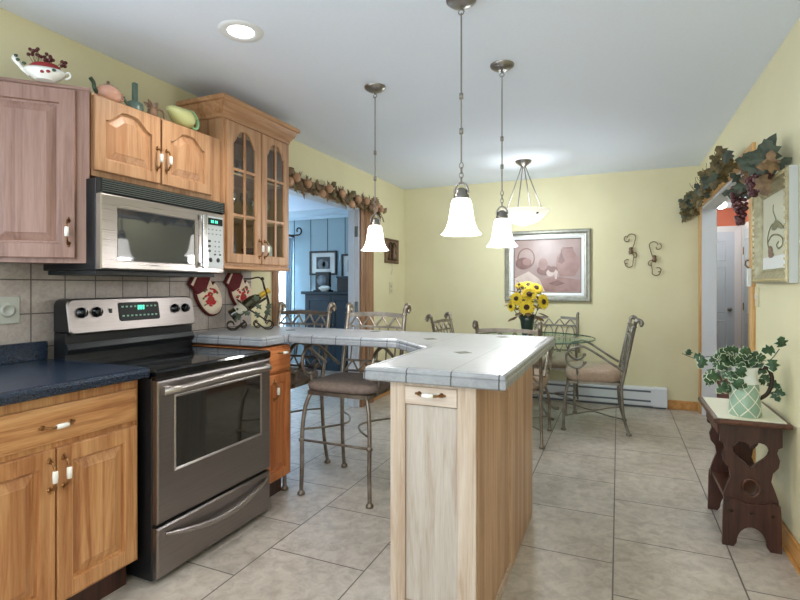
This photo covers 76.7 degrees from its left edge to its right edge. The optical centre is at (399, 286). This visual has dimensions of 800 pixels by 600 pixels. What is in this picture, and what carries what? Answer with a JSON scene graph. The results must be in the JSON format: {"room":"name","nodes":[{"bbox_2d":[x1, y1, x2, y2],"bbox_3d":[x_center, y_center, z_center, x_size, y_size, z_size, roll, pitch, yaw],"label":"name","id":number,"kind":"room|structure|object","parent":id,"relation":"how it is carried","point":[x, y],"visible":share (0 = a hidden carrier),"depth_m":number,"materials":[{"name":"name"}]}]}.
{"room":"kitchen","nodes":[
{"label":"kitchen","id":0,"kind":"room"},
{"bbox_2d":[0,8,403,362],"bbox_3d":[-1.807,0.022,2.267,0.126,2.500,9.130,0,0,23],"label":"wall","id":1,"kind":"structure","parent":0,"point":[17,33],"depth_m":2.81,"materials":[{"name":"yellow paint"}]},
{"bbox_2d":[0,297,19,323],"bbox_3d":[-1.740,0.107,2.243,0.013,0.120,0.100,0,0,23],"label":"wall jack plate","id":2,"kind":"object","parent":1,"relation":"attached to","point":[9,306],"visible":1,"depth_m":2.25,"materials":[{"name":"grey plastic"}]},
{"bbox_2d":[0,304,15,316],"bbox_3d":[-1.737,0.107,2.242,0.007,0.060,0.060,0,0,23],"label":"socket","id":3,"kind":"object","parent":2,"relation":"attached to","point":[6,310],"depth_m":2.24,"materials":[{"name":"grey plastic"}]},
{"bbox_2d":[0,77,90,263],"bbox_3d":[-1.591,-0.496,2.194,0.310,0.787,0.312,0,0,23],"label":"upper cabinet","id":4,"kind":"object","parent":1,"relation":"attached to","point":[45,127],"visible":1,"depth_m":2.19,"materials":[{"name":"brown wood"}]},
{"bbox_2d":[12,54,71,82],"bbox_3d":[-1.551,-0.939,2.192,0.218,0.095,0.094,0,0,-22],"label":"teapot","id":5,"kind":"object","parent":4,"relation":"on","point":[40,71],"visible":1,"depth_m":2.16,"materials":[{"name":"white ceramic"}]},
{"bbox_2d":[26,47,67,67],"bbox_3d":[-1.538,-0.994,2.199,0.156,0.088,0.065,0,0,-22],"label":"berry sprays","id":6,"kind":"object","parent":5,"relation":"on","point":[50,59],"visible":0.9,"depth_m":2.19,"materials":[{"name":"red plant"}]},
{"bbox_2d":[90,92,219,201],"bbox_3d":[-1.345,-0.690,2.705,0.356,0.375,0.806,0,0,23],"label":"upper cabinet","id":7,"kind":"object","parent":1,"relation":"attached to","point":[129,145],"visible":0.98,"depth_m":2.56,"materials":[{"name":"brown wood"}]},
{"bbox_2d":[88,76,123,102],"bbox_3d":[-1.405,-0.932,2.423,0.140,0.108,0.124,0,0,-26],"label":"teapot","id":8,"kind":"object","parent":7,"relation":"on","point":[108,91],"visible":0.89,"depth_m":2.39,"materials":[{"name":"pink ceramic"}]},
{"bbox_2d":[123,82,143,111],"bbox_3d":[-1.352,-0.954,2.557,0.102,0.152,0.083,0,0,-34],"label":"bottle","id":9,"kind":"object","parent":7,"relation":"on","point":[134,103],"visible":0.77,"depth_m":2.55,"materials":[{"name":"green ceramic"}]},
{"bbox_2d":[43,177,224,277],"bbox_3d":[-1.335,-0.268,2.654,0.429,0.430,0.768,0,0,23],"label":"microwave","id":10,"kind":"object","parent":7,"relation":"attached to","point":[132,230],"visible":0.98,"depth_m":2.47,"materials":[{"name":"silver metal"}]},
{"bbox_2d":[144,99,164,118],"bbox_3d":[-1.290,-0.923,2.662,0.062,0.092,0.119,0,0,23],"label":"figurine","id":11,"kind":"object","parent":7,"relation":"on","point":[152,109],"visible":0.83,"depth_m":2.63,"materials":[{"name":"beige ceramic"}]},
{"bbox_2d":[166,105,198,130],"bbox_3d":[-1.206,-0.938,2.821,0.112,0.117,0.220,0,0,23],"label":"pitcher","id":12,"kind":"object","parent":7,"relation":"on","point":[184,117],"visible":0.96,"depth_m":2.77,"materials":[{"name":"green ceramic"}]},
{"bbox_2d":[187,277,221,315],"bbox_3d":[-1.267,0.060,3.306,0.035,0.281,0.300,0,0,23],"label":"oven mitt","id":13,"kind":"object","parent":1,"relation":"hanging from","point":[207,295],"visible":0.95,"depth_m":3.30,"materials":[{"name":"red fabric"}]},
{"bbox_2d":[203,288,217,306],"bbox_3d":[-1.244,0.072,3.325,0.008,0.123,0.133,0,0,23],"label":"print","id":14,"kind":"object","parent":13,"relation":"attached to","point":[210,295],"depth_m":3.32,"materials":[{"name":"red fabric"}]},
{"bbox_2d":[223,273,251,305],"bbox_3d":[-1.142,0.048,3.596,0.035,0.281,0.300,0,0,23],"label":"oven mitt","id":15,"kind":"object","parent":1,"relation":"hanging from","point":[238,288],"visible":0.62,"depth_m":3.56,"materials":[{"name":"red fabric"}]},
{"bbox_2d":[236,286,248,300],"bbox_3d":[-1.119,0.075,3.616,0.008,0.156,0.150,0,0,23],"label":"print","id":16,"kind":"object","parent":15,"relation":"attached to","point":[242,292],"depth_m":3.60,"materials":[{"name":"red fabric"}]},
{"bbox_2d":[176,92,299,271],"bbox_3d":[-1.046,-0.617,3.371,0.377,1.022,0.769,0,0,23],"label":"upper cabinet","id":17,"kind":"object","parent":1,"relation":"attached to","point":[245,132],"visible":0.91,"depth_m":3.31,"materials":[{"name":"brown wood"}]},
{"bbox_2d":[234,159,242,174],"bbox_3d":[-1.045,-0.765,3.281,0.060,0.110,0.058,0,0,23],"label":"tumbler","id":18,"kind":"object","parent":17,"relation":"on","point":[236,163],"visible":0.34,"depth_m":3.30,"materials":[{"name":"glass"}]},
{"bbox_2d":[241,248,253,254],"bbox_3d":[-1.014,-0.203,3.529,0.180,0.110,0.180,0,0,23],"label":"bowl","id":19,"kind":"object","parent":17,"relation":"in","point":[250,251],"visible":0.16,"depth_m":3.44,"materials":[{"name":"red ceramic"}]},
{"bbox_2d":[234,172,281,190],"bbox_3d":[-1.081,-0.704,3.386,0.270,0.012,0.607,0,0,23],"label":"shelf","id":20,"kind":"object","parent":17,"relation":"attached to","point":[238,178],"depth_m":3.51,"materials":[{"name":"brown wood"}]},
{"bbox_2d":[234,216,281,227],"bbox_3d":[-1.081,-0.434,3.386,0.270,0.012,0.607,0,0,23],"label":"shelf","id":21,"kind":"object","parent":17,"relation":"attached to","point":[238,221],"depth_m":3.51,"materials":[{"name":"brown wood"}]},
{"bbox_2d":[272,203,373,406],"bbox_3d":[-0.648,0.182,4.764,0.034,2.180,1.738,0,0,23],"label":"trim","id":22,"kind":"structure","parent":1,"relation":"attached to","point":[366,258],"depth_m":5.37,"materials":[{"name":"brown wood"}]},
{"bbox_2d":[289,187,358,407],"bbox_3d":[-0.760,0.227,4.703,0.126,2.091,1.396,0,0,23],"label":"trim","id":23,"kind":"structure","parent":1,"relation":"attached to","point":[353,214],"depth_m":5.31,"materials":[{"name":"white paint"}]},
{"bbox_2d":[290,174,370,209],"bbox_3d":[-0.648,-0.869,4.764,0.034,0.098,1.754,0,0,23],"label":"trim","id":24,"kind":"structure","parent":1,"relation":"attached to","point":[301,179],"depth_m":4.74,"materials":[{"name":"brown wood"}]},
{"bbox_2d":[289,167,386,221],"bbox_3d":[-0.532,-0.831,4.829,0.103,0.282,1.867,0,0,23],"label":"garland","id":25,"kind":"object","parent":1,"relation":"attached to","point":[294,181],"visible":0.93,"depth_m":4.67,"materials":[{"name":"brown"}]},
{"bbox_2d":[355,226,357,236],"bbox_3d":[-0.465,-0.573,5.308,0.064,0.110,0.012,0,0,23],"label":"door hinge","id":26,"kind":"object","parent":1,"relation":"attached to","point":[356,227],"visible":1,"depth_m":5.31,"materials":[{"name":"silver metal"}]},
{"bbox_2d":[374,391,389,400],"bbox_3d":[-0.128,1.225,5.991,0.016,0.095,0.921,0,0,23],"label":"baseboard","id":27,"kind":"structure","parent":1,"relation":"attached to","point":[388,392],"depth_m":5.80,"materials":[{"name":"brown wood"}]},
{"bbox_2d":[384,238,398,263],"bbox_3d":[-0.077,-0.418,6.045,0.065,0.290,0.380,0,0,23],"label":"wall plaque","id":28,"kind":"object","parent":1,"relation":"attached to","point":[391,256],"visible":0.99,"depth_m":6.02,"materials":[{"name":"brown wood"}]},
{"bbox_2d":[391,246,395,259],"bbox_3d":[-0.075,-0.398,6.045,0.060,0.160,0.060,0,0,23],"label":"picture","id":29,"kind":"object","parent":28,"relation":"on","point":[393,250],"depth_m":6.03,"materials":[{"name":"brown metal"}]},
{"bbox_2d":[390,282,392,293],"bbox_3d":[-0.103,0.022,6.057,0.009,0.140,0.090,0,0,23],"label":"light switch","id":30,"kind":"object","parent":1,"relation":"attached to","point":[391,283],"visible":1,"depth_m":6.05,"materials":[{"name":"beige plastic"}]},
{"bbox_2d":[289,217,347,354],"bbox_3d":[-1.618,0.022,8.388,4.380,2.500,0.120,0,0,23],"label":"wall","id":31,"kind":"structure","parent":0,"point":[337,227],"depth_m":8.27,"materials":[{"name":"blue paint"}]},
{"bbox_2d":[289,227,301,236],"bbox_3d":[-2.321,-0.881,8.540,1.669,0.146,0.147,0,0,23],"label":"curtain rod","id":32,"kind":"object","parent":31,"relation":"attached to","point":[290,235],"visible":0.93,"depth_m":8.18,"materials":[{"name":"grey metal"}]},
{"bbox_2d":[279,271,284,343],"bbox_3d":[-2.472,0.202,8.553,1.282,1.980,0.045,0,0,23],"label":"sheer curtain","id":33,"kind":"object","parent":32,"relation":"hanging from","point":[282,273],"visible":0.02,"depth_m":8.32,"materials":[{"name":"white fabric"}]},
{"bbox_2d":[285,238,292,343],"bbox_3d":[-1.809,0.202,8.245,0.144,1.980,0.074,0,0,23],"label":"drape","id":34,"kind":"object","parent":32,"relation":"hanging from","point":[288,285],"visible":0.44,"depth_m":8.23,"materials":[{"name":"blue fabric"}]},
{"bbox_2d":[294,218,327,353],"bbox_3d":[-1.603,0.032,8.313,4.168,2.280,0.006,0,0,23],"label":"trim","id":35,"kind":"structure","parent":31,"relation":"attached to","point":[327,218],"depth_m":8.38,"materials":[{"name":"blue paint"}]},
{"bbox_2d":[289,208,347,363],"bbox_3d":[-1.620,0.022,8.269,4.270,2.500,0.100,0,0,23],"label":"trim","id":36,"kind":"structure","parent":31,"relation":"attached to","point":[332,212],"depth_m":8.14,"materials":[{"name":"blue paint"}]},
{"bbox_2d":[309,250,336,274],"bbox_3d":[-1.238,-0.373,8.140,0.505,0.390,0.025,0,0,23],"label":"framed photograph","id":37,"kind":"object","parent":31,"relation":"attached to","point":[319,261],"visible":0.96,"depth_m":8.14,"materials":[{"name":"white paper"}]},
{"bbox_2d":[316,257,329,268],"bbox_3d":[-1.237,-0.375,8.142,0.252,0.191,0.004,0,0,23],"label":"photo","id":38,"kind":"object","parent":37,"relation":"attached to","point":[321,262],"depth_m":8.14,"materials":[{"name":"grey paper"}]},
{"bbox_2d":[341,254,347,275],"bbox_3d":[-0.722,-0.318,7.917,0.440,0.380,0.025,0,0,23],"label":"framed photograph","id":39,"kind":"object","parent":31,"relation":"attached to","point":[344,257],"visible":0.24,"depth_m":7.98,"materials":[{"name":"black plastic"}]},
{"bbox_2d":[0,0,799,210],"bbox_3d":[-2.008,-1.278,3.045,7.900,0.100,10.400,0,0,23],"label":"ceiling","id":40,"kind":"structure","parent":0,"point":[592,86],"depth_m":2.88,"materials":[{"name":"paint"}]},
{"bbox_2d":[218,20,263,41],"bbox_3d":[-0.765,-1.223,2.433,0.212,0.007,0.212,0,0,23],"label":"recessed light","id":41,"kind":"object","parent":40,"relation":"in","point":[236,30],"visible":1,"depth_m":2.42,"materials":[{"name":"white plastic"}]},
{"bbox_2d":[361,83,388,250],"bbox_3d":[-0.154,-0.724,3.118,0.174,1.008,0.174,0,0,23],"label":"pendant lamp","id":42,"kind":"object","parent":40,"relation":"hanging from","point":[374,240],"visible":1,"depth_m":3.08,"materials":[{"name":"white glass"}]},
{"bbox_2d":[441,0,480,236],"bbox_3d":[0.262,-0.724,2.164,0.174,1.008,0.174,0,0,23],"label":"pendant lamp","id":43,"kind":"object","parent":40,"relation":"hanging from","point":[461,223],"visible":1,"depth_m":2.14,"materials":[{"name":"white glass"}]},
{"bbox_2d":[486,60,517,247],"bbox_3d":[0.566,-0.724,2.808,0.174,1.008,0.174,0,0,23],"label":"pendant lamp","id":44,"kind":"object","parent":40,"relation":"hanging from","point":[502,237],"visible":1,"depth_m":2.78,"materials":[{"name":"white glass"}]},
{"bbox_2d":[498,159,548,225],"bbox_3d":[1.208,-0.908,4.957,0.490,0.640,0.490,0,0,23],"label":"chandelier","id":45,"kind":"object","parent":40,"relation":"hanging from","point":[523,216],"visible":0.85,"depth_m":4.83,"materials":[{"name":"white glass"}]},
{"bbox_2d":[101,363,799,599],"bbox_3d":[-1.380,1.297,3.427,8.750,0.050,11.600,0,0,23],"label":"floor","id":46,"kind":"structure","parent":0,"point":[616,515],"depth_m":2.64,"materials":[{"name":"tile"}]},
{"bbox_2d":[0,380,137,599],"bbox_3d":[-1.491,0.833,1.944,0.662,0.879,0.668,0,0,23],"label":"base cabinet","id":47,"kind":"object","parent":46,"relation":"on","point":[69,462],"visible":0.99,"depth_m":1.86,"materials":[{"name":"brown wood"}]},
{"bbox_2d":[0,341,149,406],"bbox_3d":[-1.530,0.322,1.878,0.682,0.130,0.835,0,0,23],"label":"countertop","id":48,"kind":"structure","parent":47,"relation":"on","point":[27,373],"depth_m":1.99,"materials":[{"name":"blue laminate"}]},
{"bbox_2d":[54,296,271,581],"bbox_3d":[-1.145,0.666,2.597,0.746,1.212,0.762,0,0,23],"label":"range","id":49,"kind":"object","parent":46,"relation":"on","point":[204,411],"visible":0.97,"depth_m":2.42,"materials":[{"name":"silver metal"}]},
{"bbox_2d":[80,345,270,380],"bbox_3d":[-1.163,0.378,2.604,0.628,0.045,0.762,0,0,23],"label":"cooktop","id":50,"kind":"object","parent":49,"relation":"in","point":[164,362],"depth_m":2.52,"materials":[{"name":"black glass"}]},
{"bbox_2d":[192,343,290,496],"bbox_3d":[-0.988,0.815,3.109,0.662,0.915,0.285,0,0,23],"label":"base cabinet","id":51,"kind":"object","parent":46,"relation":"on","point":[280,375],"visible":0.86,"depth_m":3.02,"materials":[{"name":"orange wood"}]},
{"bbox_2d":[276,301,335,490],"bbox_3d":[-0.816,0.694,3.534,0.517,1.157,0.652,0,0,23],"label":"bar stool","id":52,"kind":"object","parent":46,"relation":"on","point":[298,378],"visible":0.46,"depth_m":3.62,"materials":[{"name":"grey metal"}]},
{"bbox_2d":[291,367,318,384],"bbox_3d":[-0.841,0.609,3.478,0.483,0.063,0.465,0,0,23],"label":"seat cushion","id":53,"kind":"object","parent":52,"relation":"on","point":[299,378],"depth_m":3.38,"materials":[{"name":"beige fabric"}]},
{"bbox_2d":[301,291,347,371],"bbox_3d":[-0.942,0.677,7.734,1.060,1.190,0.485,0,0,23],"label":"base cabinet","id":54,"kind":"object","parent":46,"relation":"on","point":[316,301],"visible":0.42,"depth_m":7.55,"materials":[{"name":"blue paint"}]},
{"bbox_2d":[313,272,332,291],"bbox_3d":[-1.181,-0.068,7.786,0.300,0.300,0.100,0,0,23],"label":"mantel clock","id":55,"kind":"object","parent":54,"relation":"on","point":[321,278],"visible":0.91,"depth_m":7.75,"materials":[{"name":"black plastic"}]},
{"bbox_2d":[319,285,330,291],"bbox_3d":[-1.140,0.034,7.654,0.210,0.095,0.105,0,0,23],"label":"oval dish","id":56,"kind":"object","parent":54,"relation":"on","point":[324,288],"visible":1,"depth_m":7.62,"materials":[{"name":"white ceramic"}]},
{"bbox_2d":[336,276,347,291],"bbox_3d":[-0.760,-0.033,7.626,0.340,0.230,0.220,0,0,23],"label":"storage box","id":57,"kind":"object","parent":54,"relation":"on","point":[342,281],"visible":0.47,"depth_m":7.56,"materials":[{"name":"black plastic"}]},
{"bbox_2d":[297,302,410,508],"bbox_3d":[-0.268,0.694,3.276,0.517,1.157,0.652,0,0,23],"label":"bar stool","id":58,"kind":"object","parent":46,"relation":"on","point":[351,385],"visible":0.8,"depth_m":3.10,"materials":[{"name":"grey metal"}]},
{"bbox_2d":[308,372,389,394],"bbox_3d":[-0.293,0.609,3.220,0.483,0.063,0.465,0,0,23],"label":"seat cushion","id":59,"kind":"object","parent":58,"relation":"on","point":[342,383],"depth_m":3.05,"materials":[{"name":"beige fabric"}]},
{"bbox_2d":[425,312,453,332],"bbox_3d":[0.657,0.772,4.992,0.670,1.000,0.577,0,0,26],"label":"dining chair","id":60,"kind":"object","parent":46,"relation":"on","point":[433,323],"visible":0.2,"depth_m":5.13,"materials":[{"name":"grey metal"}]},
{"bbox_2d":[390,366,531,599],"bbox_3d":[0.346,0.810,2.317,0.328,0.925,1.242,0,0,23],"label":"base cabinet","id":61,"kind":"object","parent":46,"relation":"on","point":[461,458],"visible":0.79,"depth_m":1.81,"materials":[{"name":"brown wood"}]},
{"bbox_2d":[192,326,554,390],"bbox_3d":[-0.364,0.318,2.723,2.153,0.053,1.408,0,0,23],"label":"countertop","id":62,"kind":"structure","parent":61,"relation":"on","point":[461,360],"depth_m":2.38,"materials":[{"name":"tile"}]},
{"bbox_2d":[226,277,273,330],"bbox_3d":[-1.002,0.113,3.385,0.303,0.355,0.151,0,0,-19],"label":"wine rack","id":63,"kind":"object","parent":62,"relation":"on","point":[256,298],"visible":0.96,"depth_m":3.36,"materials":[{"name":"grey metal"}]},
{"bbox_2d":[228,288,270,318],"bbox_3d":[-1.010,0.119,3.396,0.280,0.219,0.082,0,0,-20],"label":"wine bottle","id":64,"kind":"object","parent":63,"relation":"in","point":[249,302],"visible":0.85,"depth_m":3.36,"materials":[{"name":"black"}]},
{"bbox_2d":[472,320,551,448],"bbox_3d":[0.955,0.772,4.266,0.577,1.000,0.670,0,0,22],"label":"dining chair","id":65,"kind":"object","parent":46,"relation":"on","point":[540,377],"visible":0.41,"depth_m":4.03,"materials":[{"name":"grey metal"}]},
{"bbox_2d":[532,368,548,389],"bbox_3d":[0.980,0.774,4.326,0.543,0.123,0.475,0,0,22],"label":"seat cushion","id":66,"kind":"object","parent":65,"relation":"on","point":[537,384],"depth_m":4.06,"materials":[{"name":"beige fabric"}]},
{"bbox_2d":[479,332,595,419],"bbox_3d":[1.326,0.889,5.091,1.200,0.766,1.200,0,0,23],"label":"dining table","id":67,"kind":"object","parent":46,"relation":"on","point":[578,335],"visible":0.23,"depth_m":5.10,"materials":[{"name":"clear glass"}]},
{"bbox_2d":[519,314,534,335],"bbox_3d":[1.223,0.389,4.864,0.168,0.235,0.168,0,0,23],"label":"vase","id":68,"kind":"object","parent":67,"relation":"on","point":[527,323],"visible":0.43,"depth_m":4.81,"materials":[{"name":"green"}]},
{"bbox_2d":[507,302,521,321],"bbox_3d":[1.108,0.266,4.828,0.176,0.258,0.112,0,0,-39],"label":"sunflower","id":69,"kind":"object","parent":68,"relation":"in","point":[511,306],"visible":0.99,"depth_m":4.78,"materials":[{"name":"yellow plant"}]},
{"bbox_2d":[510,291,525,314],"bbox_3d":[1.128,0.218,4.778,0.175,0.352,0.127,0,0,-7],"label":"sunflower","id":70,"kind":"object","parent":68,"relation":"in","point":[516,298],"visible":1,"depth_m":4.75,"materials":[{"name":"yellow plant"}]},
{"bbox_2d":[515,282,523,292],"bbox_3d":[1.160,0.177,4.870,0.108,0.431,0.096,0,0,23],"label":"sunflower","id":71,"kind":"object","parent":68,"relation":"in","point":[518,286],"visible":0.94,"depth_m":4.85,"materials":[{"name":"yellow plant"}]},
{"bbox_2d":[505,280,547,321],"bbox_3d":[1.189,0.173,4.784,0.414,0.461,0.258,0,0,23],"label":"sunflowers","id":72,"kind":"object","parent":68,"relation":"in","point":[519,313],"visible":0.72,"depth_m":4.74,"materials":[{"name":"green plant"}]},
{"bbox_2d":[521,281,531,289],"bbox_3d":[1.246,0.171,4.921,0.138,0.443,0.122,0,0,23],"label":"sunflower","id":73,"kind":"object","parent":68,"relation":"in","point":[527,283],"visible":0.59,"depth_m":4.91,"materials":[{"name":"yellow plant"}]},
{"bbox_2d":[517,299,536,317],"bbox_3d":[1.194,0.248,4.761,0.160,0.292,0.140,0,0,-25],"label":"sunflower","id":74,"kind":"object","parent":68,"relation":"in","point":[527,306],"visible":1,"depth_m":4.73,"materials":[{"name":"yellow plant"}]},
{"bbox_2d":[521,286,538,301],"bbox_3d":[1.220,0.196,4.790,0.183,0.395,0.118,0,0,23],"label":"sunflower","id":75,"kind":"object","parent":68,"relation":"in","point":[526,290],"visible":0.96,"depth_m":4.76,"materials":[{"name":"yellow plant"}]},
{"bbox_2d":[528,283,542,302],"bbox_3d":[1.299,0.180,4.833,0.151,0.427,0.120,0,0,-4],"label":"sunflower","id":76,"kind":"object","parent":68,"relation":"in","point":[536,286],"visible":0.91,"depth_m":4.81,"materials":[{"name":"yellow plant"}]},
{"bbox_2d":[535,294,548,314],"bbox_3d":[1.335,0.229,4.807,0.190,0.329,0.106,0,0,-2],"label":"sunflower","id":77,"kind":"object","parent":68,"relation":"in","point":[543,301],"visible":0.97,"depth_m":4.79,"materials":[{"name":"yellow plant"}]},
{"bbox_2d":[532,312,579,412],"bbox_3d":[1.635,0.772,5.465,0.577,1.000,0.670,0,0,23],"label":"dining chair","id":78,"kind":"object","parent":46,"relation":"on","point":[558,362],"visible":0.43,"depth_m":5.36,"materials":[{"name":"grey metal"}]},
{"bbox_2d":[534,352,575,367],"bbox_3d":[1.609,0.774,5.405,0.543,0.123,0.475,0,0,23],"label":"seat cushion","id":79,"kind":"object","parent":78,"relation":"on","point":[558,358],"depth_m":5.17,"materials":[{"name":"beige fabric"}]},
{"bbox_2d":[561,315,643,435],"bbox_3d":[1.830,0.772,4.616,0.670,1.000,0.577,0,0,20],"label":"dining chair","id":80,"kind":"object","parent":46,"relation":"on","point":[578,372],"visible":0.99,"depth_m":4.44,"materials":[{"name":"grey metal"}]},
{"bbox_2d":[565,361,621,382],"bbox_3d":[1.768,0.774,4.639,0.475,0.123,0.543,0,0,20],"label":"seat cushion","id":81,"kind":"object","parent":80,"relation":"on","point":[591,372],"depth_m":4.42,"materials":[{"name":"beige fabric"}]},
{"bbox_2d":[698,397,792,554],"bbox_3d":[1.785,0.957,2.655,0.320,0.630,0.540,0,0,23],"label":"side table","id":82,"kind":"object","parent":46,"relation":"on","point":[745,487],"visible":0.98,"depth_m":2.47,"materials":[{"name":"brown wood"}]},
{"bbox_2d":[712,472,756,494],"bbox_3d":[1.790,1.057,2.653,0.210,0.020,0.367,0,0,23],"label":"bar","id":83,"kind":"object","parent":82,"relation":"attached to","point":[721,478],"depth_m":2.70,"materials":[{"name":"brown wood"}]},
{"bbox_2d":[728,366,773,417],"bbox_3d":[1.726,0.516,2.512,0.142,0.252,0.170,0,0,-18],"label":"pitcher","id":84,"kind":"object","parent":82,"relation":"on","point":[746,403],"visible":0.77,"depth_m":2.47,"materials":[{"name":"green ceramic"}]},
{"bbox_2d":[682,336,788,402],"bbox_3d":[1.674,0.407,2.631,0.298,0.343,0.570,0,0,-32],"label":"ivy plant","id":85,"kind":"object","parent":84,"relation":"in","point":[725,358],"visible":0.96,"depth_m":2.52,"materials":[{"name":"green plant"}]},
{"bbox_2d":[404,165,699,408],"bbox_3d":[1.575,0.022,5.844,3.500,2.500,0.120,0,0,23],"label":"wall","id":86,"kind":"structure","parent":0,"point":[463,277],"depth_m":5.51,"materials":[{"name":"yellow paint"}]},
{"bbox_2d":[505,228,590,301],"bbox_3d":[1.657,-0.230,5.719,0.939,0.805,0.044,0,0,23],"label":"framed painting","id":87,"kind":"object","parent":86,"relation":"attached to","point":[559,261],"visible":0.94,"depth_m":5.70,"materials":[{"name":"pink paper"}]},
{"bbox_2d":[532,380,666,408],"bbox_3d":[1.772,1.163,5.656,2.151,0.219,0.070,0,0,23],"label":"baseboard heater","id":88,"kind":"object","parent":86,"relation":"attached to","point":[633,396],"visible":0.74,"depth_m":5.41,"materials":[{"name":"white metal"}]},
{"bbox_2d":[624,234,636,267],"bbox_3d":[2.447,-0.379,5.370,0.131,0.362,0.048,0,0,23],"label":"scroll","id":89,"kind":"object","parent":86,"relation":"attached to","point":[630,248],"visible":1,"depth_m":5.36,"materials":[{"name":"brown metal"}]},
{"bbox_2d":[648,241,661,275],"bbox_3d":[2.659,-0.289,5.279,0.131,0.362,0.048,0,0,23],"label":"scroll","id":90,"kind":"object","parent":86,"relation":"attached to","point":[654,259],"visible":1,"depth_m":5.28,"materials":[{"name":"brown metal"}]},
{"bbox_2d":[668,400,697,410],"bbox_3d":[1.540,1.225,5.785,3.242,0.095,0.016,0,0,23],"label":"baseboard","id":91,"kind":"structure","parent":86,"relation":"attached to","point":[672,404],"depth_m":5.19,"materials":[{"name":"brown wood"}]},
{"bbox_2d":[717,208,739,225],"bbox_3d":[4.429,0.052,7.183,0.920,2.440,0.100,0,0,23],"label":"wall","id":92,"kind":"structure","parent":0,"point":[725,217],"depth_m":7.07,"materials":[{"name":"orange paint"}]},
{"bbox_2d":[717,226,740,376],"bbox_3d":[4.356,0.267,7.114,0.760,2.210,0.082,0,0,23],"label":"door","id":93,"kind":"structure","parent":92,"relation":"in","point":[728,237],"depth_m":7.05,"materials":[{"name":"white paint"}]},
{"bbox_2d":[741,203,748,347],"bbox_3d":[4.530,0.052,6.431,0.100,2.440,1.200,0,0,23],"label":"wall","id":94,"kind":"structure","parent":0,"point":[747,211],"depth_m":6.98,"materials":[{"name":"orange paint"}]},
{"bbox_2d":[742,221,748,354],"bbox_3d":[4.449,0.267,6.477,0.082,2.210,0.900,0,0,23],"label":"door","id":95,"kind":"structure","parent":94,"relation":"in","point":[745,228],"depth_m":6.69,"materials":[{"name":"white paint"}]},
{"bbox_2d":[700,18,799,544],"bbox_3d":[1.294,0.022,0.928,0.120,2.500,9.130,0,0,23],"label":"wall","id":96,"kind":"structure","parent":0,"point":[772,105],"depth_m":2.55,"materials":[{"name":"yellow paint"}]},
{"bbox_2d":[678,146,737,222],"bbox_3d":[2.559,-0.801,4.306,0.215,0.362,2.197,0,0,23],"label":"garland","id":97,"kind":"object","parent":96,"relation":"attached to","point":[718,172],"visible":0.99,"depth_m":3.71,"materials":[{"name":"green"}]},
{"bbox_2d":[702,171,742,414],"bbox_3d":[2.645,0.247,4.054,0.126,2.051,2.062,0,0,23],"label":"trim","id":98,"kind":"structure","parent":96,"relation":"attached to","point":[709,210],"depth_m":4.98,"materials":[{"name":"white paint"}]},
{"bbox_2d":[698,142,755,462],"bbox_3d":[2.579,0.202,4.082,0.020,2.140,2.260,0,0,23],"label":"trim","id":99,"kind":"structure","parent":96,"relation":"attached to","point":[752,309],"depth_m":3.67,"materials":[{"name":"brown wood"}]},
{"bbox_2d":[744,260,751,286],"bbox_3d":[2.116,-0.080,3.078,0.034,0.164,0.032,0,0,23],"label":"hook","id":100,"kind":"object","parent":96,"relation":"attached to","point":[749,270],"visible":1,"depth_m":3.06,"materials":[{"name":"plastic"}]},
{"bbox_2d":[754,287,758,306],"bbox_3d":[2.117,0.062,3.007,0.014,0.120,0.076,0,0,23],"label":"light switch","id":101,"kind":"object","parent":96,"relation":"attached to","point":[756,296],"visible":1,"depth_m":3.00,"materials":[{"name":"beige plastic"}]},
{"bbox_2d":[721,133,791,225],"bbox_3d":[1.893,-0.551,2.717,0.201,0.381,0.799,0,0,23],"label":"garland","id":102,"kind":"object","parent":96,"relation":"attached to","point":[758,166],"visible":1,"depth_m":2.52,"materials":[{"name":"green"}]},
{"bbox_2d":[752,164,798,283],"bbox_3d":[1.927,-0.286,2.619,0.054,0.543,0.637,0,0,23],"label":"framed picture","id":103,"kind":"object","parent":96,"relation":"attached to","point":[775,220],"visible":0.87,"depth_m":2.54,"materials":[{"name":"grey"}]},
{"bbox_2d":[782,520,799,575],"bbox_3d":[0.779,1.225,-0.092,0.016,0.095,6.848,0,0,23],"label":"baseboard","id":104,"kind":"structure","parent":96,"relation":"attached to","point":[788,539],"depth_m":2.38,"materials":[{"name":"brown wood"}]},
{"bbox_3d":[3.370,-1.218,4.482,0.865,0.100,5.900,0,0,23],"label":"ceiling","id":105,"kind":"structure","parent":0,"visible":0},
{"bbox_2d":[717,202,726,208],"bbox_3d":[4.259,-1.095,6.712,0.140,0.146,0.140,0,0,23],"label":"ceiling light","id":106,"kind":"object","parent":105,"relation":"attached to","point":[724,204],"visible":0.38,"depth_m":6.66,"materials":[{"name":"silver metal"}]},
{"bbox_3d":[3.205,0.052,4.498,0.800,2.440,5.800,0,0,23],"label":"wall","id":107,"kind":"structure","parent":0,"visible":0},
{"bbox_2d":[726,197,748,207],"bbox_3d":[3.285,-1.128,4.518,0.670,0.080,5.700,0,0,23],"label":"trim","id":108,"kind":"structure","parent":107,"relation":"attached to","point":[729,204],"depth_m":7.00,"materials":[{"name":"white paint"}]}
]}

